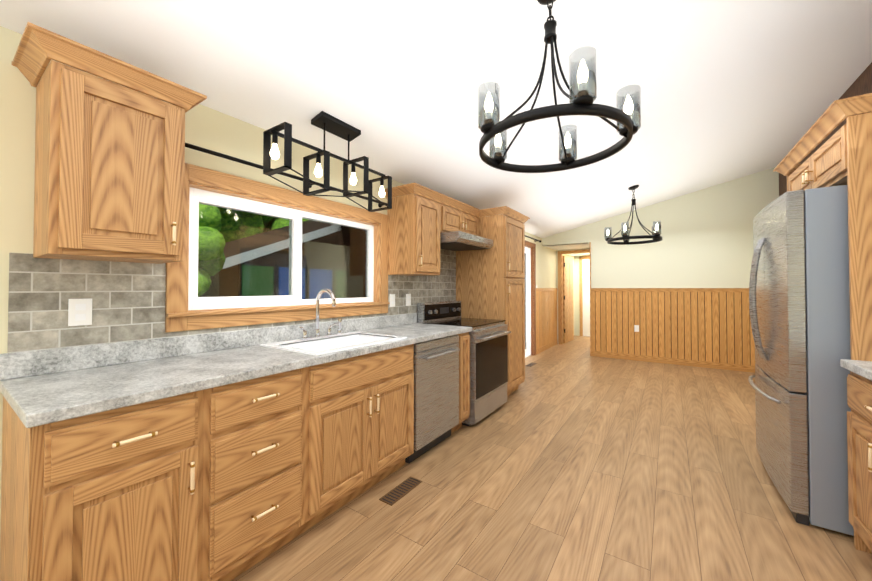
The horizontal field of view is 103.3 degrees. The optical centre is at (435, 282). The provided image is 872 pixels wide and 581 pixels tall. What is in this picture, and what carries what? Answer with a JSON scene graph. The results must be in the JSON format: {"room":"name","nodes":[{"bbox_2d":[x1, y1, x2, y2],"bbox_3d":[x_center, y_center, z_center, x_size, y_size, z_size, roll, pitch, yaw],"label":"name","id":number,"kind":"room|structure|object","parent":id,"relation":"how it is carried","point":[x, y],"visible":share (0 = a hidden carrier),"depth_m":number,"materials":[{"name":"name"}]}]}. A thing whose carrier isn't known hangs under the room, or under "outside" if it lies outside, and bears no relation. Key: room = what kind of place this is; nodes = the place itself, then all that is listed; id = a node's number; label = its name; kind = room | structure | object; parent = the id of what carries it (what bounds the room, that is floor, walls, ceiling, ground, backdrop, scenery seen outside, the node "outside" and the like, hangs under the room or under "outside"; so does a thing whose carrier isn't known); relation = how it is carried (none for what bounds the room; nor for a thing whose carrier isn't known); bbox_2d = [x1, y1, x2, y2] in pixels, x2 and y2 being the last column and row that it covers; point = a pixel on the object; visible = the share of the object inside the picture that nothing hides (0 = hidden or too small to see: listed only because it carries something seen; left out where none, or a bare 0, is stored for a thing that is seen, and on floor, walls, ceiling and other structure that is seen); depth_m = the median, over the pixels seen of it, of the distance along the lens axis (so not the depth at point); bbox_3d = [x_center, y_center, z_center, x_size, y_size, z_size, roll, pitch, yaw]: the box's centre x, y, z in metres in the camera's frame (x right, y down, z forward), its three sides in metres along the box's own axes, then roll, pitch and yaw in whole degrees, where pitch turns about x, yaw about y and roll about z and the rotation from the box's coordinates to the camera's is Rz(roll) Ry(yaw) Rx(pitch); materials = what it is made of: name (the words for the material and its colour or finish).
{"room":"kitchen","nodes":[
{"label":"kitchen","id":0,"kind":"room"},
{"bbox_2d":[0,26,573,528],"bbox_3d":[0.118,0.171,4.081,0.150,2.310,12.820,-1,-1,34],"label":"wall","id":1,"kind":"structure","parent":0,"point":[212,130],"depth_m":1.83,"materials":[{"name":"beige paint"}]},
{"bbox_2d":[68,299,91,325],"bbox_3d":[-1.530,0.126,1.485,0.007,0.115,0.072,-1,-1,34],"label":"electrical outlet plate","id":2,"kind":"object","parent":1,"relation":"attached to","point":[79,312],"depth_m":1.48,"materials":[{"name":"white plastic"}]},
{"bbox_2d":[28,30,191,265],"bbox_3d":[-1.368,-0.480,1.468,0.320,0.761,0.410,-1,-1,34],"label":"upper cabinet","id":3,"kind":"object","parent":1,"relation":"attached to","point":[110,156],"depth_m":1.34,"materials":[{"name":"brown wood"}]},
{"bbox_2d":[0,314,415,377],"bbox_3d":[-0.924,0.336,2.379,0.020,0.100,2.597,-1,-1,34],"label":"backsplash","id":4,"kind":"structure","parent":1,"relation":"attached to","point":[17,363],"depth_m":1.72,"materials":[{"name":"grey stone"}]},
{"bbox_2d":[165,163,389,331],"bbox_3d":[-0.944,-0.179,2.457,0.165,0.880,1.650,-1,-1,34],"label":"kitchen window","id":5,"kind":"structure","parent":1,"relation":"in","point":[361,248],"depth_m":2.29,"materials":[{"name":"brown wood"}]},
{"bbox_2d":[185,143,387,207],"bbox_3d":[-0.880,-0.695,2.398,0.094,0.044,1.640,-1,-1,34],"label":"curtain rod","id":6,"kind":"object","parent":1,"relation":"attached to","point":[228,157],"visible":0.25,"depth_m":2.04,"materials":[{"name":"black metal"}]},
{"bbox_2d":[390,294,394,306],"bbox_3d":[-0.399,0.162,3.157,0.007,0.115,0.072,-1,-1,34],"label":"electrical outlet plate","id":7,"kind":"object","parent":1,"relation":"attached to","point":[392,296],"depth_m":3.16,"materials":[{"name":"white plastic"}]},
{"bbox_2d":[406,294,410,305],"bbox_3d":[-0.267,0.165,3.352,0.007,0.115,0.072,-1,-1,34],"label":"electrical outlet plate","id":8,"kind":"object","parent":1,"relation":"attached to","point":[408,296],"depth_m":3.35,"materials":[{"name":"white plastic"}]},
{"bbox_2d":[384,182,443,277],"bbox_3d":[-0.193,-0.453,3.205,0.320,0.761,0.415,-1,-1,34],"label":"upper cabinet","id":9,"kind":"object","parent":1,"relation":"attached to","point":[415,222],"depth_m":3.06,"materials":[{"name":"brown wood"}]},
{"bbox_2d":[444,195,479,235],"bbox_3d":[0.144,-0.653,3.707,0.320,0.346,0.788,-1,-1,34],"label":"upper cabinet","id":10,"kind":"object","parent":1,"relation":"attached to","point":[467,220],"depth_m":3.58,"materials":[{"name":"brown wood"}]},
{"bbox_2d":[440,231,492,250],"bbox_3d":[0.221,-0.426,3.647,0.493,0.100,0.752,-1,-1,34],"label":"range hood","id":11,"kind":"object","parent":10,"relation":"attached to","point":[457,241],"visible":0.77,"depth_m":3.43,"materials":[{"name":"silver metal"}]},
{"bbox_2d":[524,240,535,357],"bbox_3d":[1.288,0.300,5.775,0.150,2.105,1.950,-1,-1,34],"label":"sliding door","id":12,"kind":"structure","parent":1,"relation":"in","point":[530,306],"depth_m":6.48,"materials":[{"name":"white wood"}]},
{"bbox_2d":[536,288,557,354],"bbox_3d":[2.323,0.743,7.172,0.029,1.262,1.505,-1,-1,34],"label":"wainscot","id":13,"kind":"object","parent":1,"relation":"attached to","point":[546,318],"depth_m":7.09,"materials":[{"name":"brown wood"}]},
{"bbox_2d":[316,346,411,401],"bbox_3d":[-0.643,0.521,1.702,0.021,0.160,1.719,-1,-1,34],"label":"drawer front","id":14,"kind":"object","parent":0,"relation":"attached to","point":[343,377],"depth_m":1.99,"materials":[{"name":"brown wood"}]},
{"bbox_2d":[0,0,871,237],"bbox_3d":[0.833,-1.414,1.944,3.755,0.947,10.040,-1,-1,34],"label":"ceiling","id":15,"kind":"structure","parent":0,"point":[733,89],"depth_m":2.14,"materials":[{"name":"white paint"}]},
{"bbox_2d":[263,111,391,211],"bbox_3d":[-0.652,-0.806,2.269,0.255,0.488,0.920,-1,-1,34],"label":"linear pendant light","id":16,"kind":"object","parent":15,"relation":"hanging from","point":[327,122],"visible":1,"depth_m":2.18,"materials":[{"name":"black metal"}]},
{"bbox_2d":[478,0,640,172],"bbox_3d":[0.539,-0.992,1.605,0.701,0.759,0.693,-1,-1,34],"label":"chandelier","id":17,"kind":"object","parent":15,"relation":"hanging from","point":[582,89],"visible":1,"depth_m":1.47,"materials":[{"name":"black metal"}]},
{"bbox_2d":[604,185,661,244],"bbox_3d":[2.700,-0.949,4.747,0.692,0.770,0.699,-1,-1,34],"label":"dining chandelier","id":18,"kind":"object","parent":15,"relation":"hanging from","point":[655,236],"visible":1,"depth_m":4.70,"materials":[{"name":"black metal"}]},
{"bbox_2d":[232,335,871,580],"bbox_3d":[1.611,1.361,3.053,3.755,0.100,12.820,-1,-1,34],"label":"floor","id":19,"kind":"structure","parent":0,"point":[573,460],"depth_m":2.03,"materials":[{"name":"brown wood"}]},
{"bbox_2d":[0,382,219,580],"bbox_3d":[-1.260,0.846,1.330,0.631,0.876,0.474,-1,-1,34],"label":"base cabinet","id":20,"kind":"object","parent":19,"relation":"on","point":[138,444],"depth_m":1.14,"materials":[{"name":"brown wood"}]},
{"bbox_2d":[0,346,323,421],"bbox_3d":[-1.117,0.392,1.538,0.642,0.038,0.990,-1,-1,34],"label":"countertop","id":21,"kind":"structure","parent":20,"relation":"on","point":[37,397],"depth_m":1.33,"materials":[{"name":"grey stone"}]},
{"bbox_2d":[220,362,319,580],"bbox_3d":[-1.021,0.851,1.684,0.631,0.876,0.520,-1,-1,34],"label":"base cabinet","id":22,"kind":"object","parent":19,"relation":"on","point":[268,421],"depth_m":1.52,"materials":[{"name":"brown wood"}]},
{"bbox_2d":[316,370,413,523],"bbox_3d":[-0.649,0.967,2.233,0.630,0.660,0.880,-1,-1,34],"label":"base cabinet","id":23,"kind":"object","parent":19,"relation":"on","point":[365,435],"depth_m":2.01,"materials":[{"name":"brown wood"}]},
{"bbox_2d":[379,476,421,505],"bbox_3d":[-0.215,1.294,2.152,0.100,0.005,0.300,-1,-1,34],"label":"floor vent","id":24,"kind":"object","parent":19,"relation":"in","point":[399,491],"depth_m":2.13,"materials":[{"name":"brown metal"}]},
{"bbox_2d":[405,335,459,462],"bbox_3d":[-0.200,0.871,2.831,0.652,0.863,0.600,-1,-1,34],"label":"dishwasher","id":25,"kind":"object","parent":19,"relation":"on","point":[436,391],"visible":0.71,"depth_m":2.63,"materials":[{"name":"grey metal"}]},
{"bbox_2d":[400,334,469,433],"bbox_3d":[-0.003,0.874,3.189,0.630,0.876,0.205,-1,-1,34],"label":"base cabinet","id":26,"kind":"object","parent":19,"relation":"on","point":[464,339],"depth_m":3.01,"materials":[{"name":"brown wood"}]},
{"bbox_2d":[348,322,471,345],"bbox_3d":[-0.188,0.413,2.912,0.642,0.038,0.887,-1,-1,34],"label":"countertop","id":27,"kind":"structure","parent":26,"relation":"on","point":[415,332],"depth_m":2.71,"materials":[{"name":"grey stone"}]},
{"bbox_2d":[260,288,406,354],"bbox_3d":[-0.633,0.313,2.245,0.534,0.553,0.744,-1,-1,34],"label":"sink","id":28,"kind":"object","parent":27,"relation":"in","point":[328,343],"depth_m":2.32,"materials":[{"name":"white ceramic"}]},
{"bbox_2d":[417,301,510,425],"bbox_3d":[0.318,0.761,3.563,0.712,1.115,0.756,-1,-1,34],"label":"range","id":29,"kind":"object","parent":19,"relation":"on","point":[488,363],"visible":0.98,"depth_m":3.39,"materials":[{"name":"silver metal"}]},
{"bbox_2d":[452,206,527,395],"bbox_3d":[0.673,0.255,4.199,0.630,2.146,0.640,-1,-1,34],"label":"tall cabinet","id":30,"kind":"object","parent":19,"relation":"on","point":[488,283],"depth_m":3.94,"materials":[{"name":"brown wood"}]},
{"bbox_2d":[748,185,853,535],"bbox_3d":[2.454,0.400,2.046,0.874,1.790,0.910,-1,-1,34],"label":"fridge","id":31,"kind":"object","parent":19,"relation":"on","point":[799,301],"visible":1,"depth_m":1.83,"materials":[{"name":"grey metal"}]},
{"bbox_2d":[840,365,871,553],"bbox_3d":[2.042,0.844,1.181,0.630,0.876,0.797,-1,-1,34],"label":"base cabinet","id":32,"kind":"object","parent":19,"relation":"on","point":[859,391],"depth_m":1.57,"materials":[{"name":"brown wood"}]},
{"bbox_2d":[840,359,871,380],"bbox_3d":[1.787,0.381,0.821,0.642,0.038,1.694,-1,-1,34],"label":"countertop","id":33,"kind":"structure","parent":32,"relation":"on","point":[862,368],"depth_m":1.57,"materials":[{"name":"grey stone"}]},
{"bbox_2d":[545,243,589,255],"bbox_3d":[3.395,-0.786,7.871,1.350,0.100,2.895,-1,-1,34],"label":"ceiling","id":34,"kind":"structure","parent":0,"point":[571,246],"depth_m":7.28,"materials":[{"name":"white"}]},
{"bbox_2d":[556,248,589,339],"bbox_3d":[3.452,0.325,7.885,1.110,2.120,2.780,-1,-1,34],"label":"wall","id":35,"kind":"structure","parent":0,"point":[576,301],"depth_m":9.20,"materials":[{"name":"beige paint"}]},
{"bbox_2d":[563,256,573,342],"bbox_3d":[3.113,0.383,8.113,0.073,1.990,0.713,-1,-1,34],"label":"door leaf","id":36,"kind":"structure","parent":35,"relation":"in","point":[568,330],"depth_m":8.03,"materials":[{"name":"brown wood"}]},
{"bbox_2d":[558,249,589,343],"bbox_3d":[3.139,0.333,7.592,0.850,2.095,0.115,-1,-1,34],"label":"door frame","id":37,"kind":"structure","parent":35,"relation":"attached to","point":[560,297],"depth_m":7.76,"materials":[{"name":"brown wood"}]},
{"bbox_2d":[579,256,589,336],"bbox_3d":[4.159,0.350,8.900,0.845,2.100,0.055,-1,-1,34],"label":"hall door","id":38,"kind":"structure","parent":35,"relation":"in","point":[584,276],"depth_m":9.06,"materials":[{"name":"white wood"}]},
{"bbox_2d":[542,167,778,287],"bbox_3d":[3.673,-0.210,5.993,3.605,3.131,0.120,-1,-1,34],"label":"wall","id":39,"kind":"structure","parent":0,"point":[707,238],"depth_m":5.63,"materials":[{"name":"beige paint"}]},
{"bbox_2d":[634,325,638,331],"bbox_3d":[3.497,0.795,6.007,0.072,0.114,0.005,-1,-1,34],"label":"electrical outlet plate","id":40,"kind":"object","parent":39,"relation":"attached to","point":[636,327],"depth_m":6.01,"materials":[{"name":"white plastic"}]},
{"bbox_2d":[589,242,755,372],"bbox_3d":[3.971,0.292,5.766,2.566,2.120,0.150,-1,-1,34],"label":"wainscot","id":41,"kind":"structure","parent":39,"relation":"attached to","point":[705,327],"depth_m":5.70,"materials":[{"name":"brown wood"}]},
{"bbox_2d":[779,62,871,196],"bbox_3d":[2.326,-0.296,0.917,0.150,3.147,10.040,-1,-1,34],"label":"wall","id":42,"kind":"structure","parent":0,"point":[861,84],"depth_m":3.02,"materials":[{"name":"brown"}]},
{"bbox_2d":[785,93,871,208],"bbox_3d":[2.581,-0.717,1.975,0.600,0.342,1.032,-1,-1,34],"label":"upper cabinet","id":43,"kind":"object","parent":42,"relation":"attached to","point":[842,155],"depth_m":1.75,"materials":[{"name":"brown wood"}]},
{"label":"outside","id":44,"kind":"structure","parent":0,"visible":0},
{"bbox_3d":[-29.265,2.155,32.019,79.840,0.100,140.000,-1,-1,34],"label":"ground","id":45,"kind":"structure","parent":44,"visible":0},
{"bbox_2d":[198,204,225,296],"bbox_3d":[-5.899,-0.788,2.360,4.925,4.876,9.249,-1,-1,34],"label":"trees","id":46,"kind":"object","parent":45,"relation":"on","point":[203,256],"depth_m":5.89,"materials":[{"name":"green plant"}]},
{"bbox_2d":[218,207,307,242],"bbox_3d":[-8.502,-3.531,12.331,19.883,10.666,43.992,-1,-1,34],"label":"trees","id":47,"kind":"object","parent":45,"relation":"on","point":[223,212],"depth_m":17.06,"materials":[{"name":"green plant"}]},
{"bbox_2d":[199,220,357,309],"bbox_3d":[-4.384,-1.605,13.805,6.530,6.860,12.400,-1,-1,34],"label":"building","id":48,"kind":"structure","parent":45,"relation":"on","point":[242,243],"depth_m":9.64,"materials":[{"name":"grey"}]}
]}

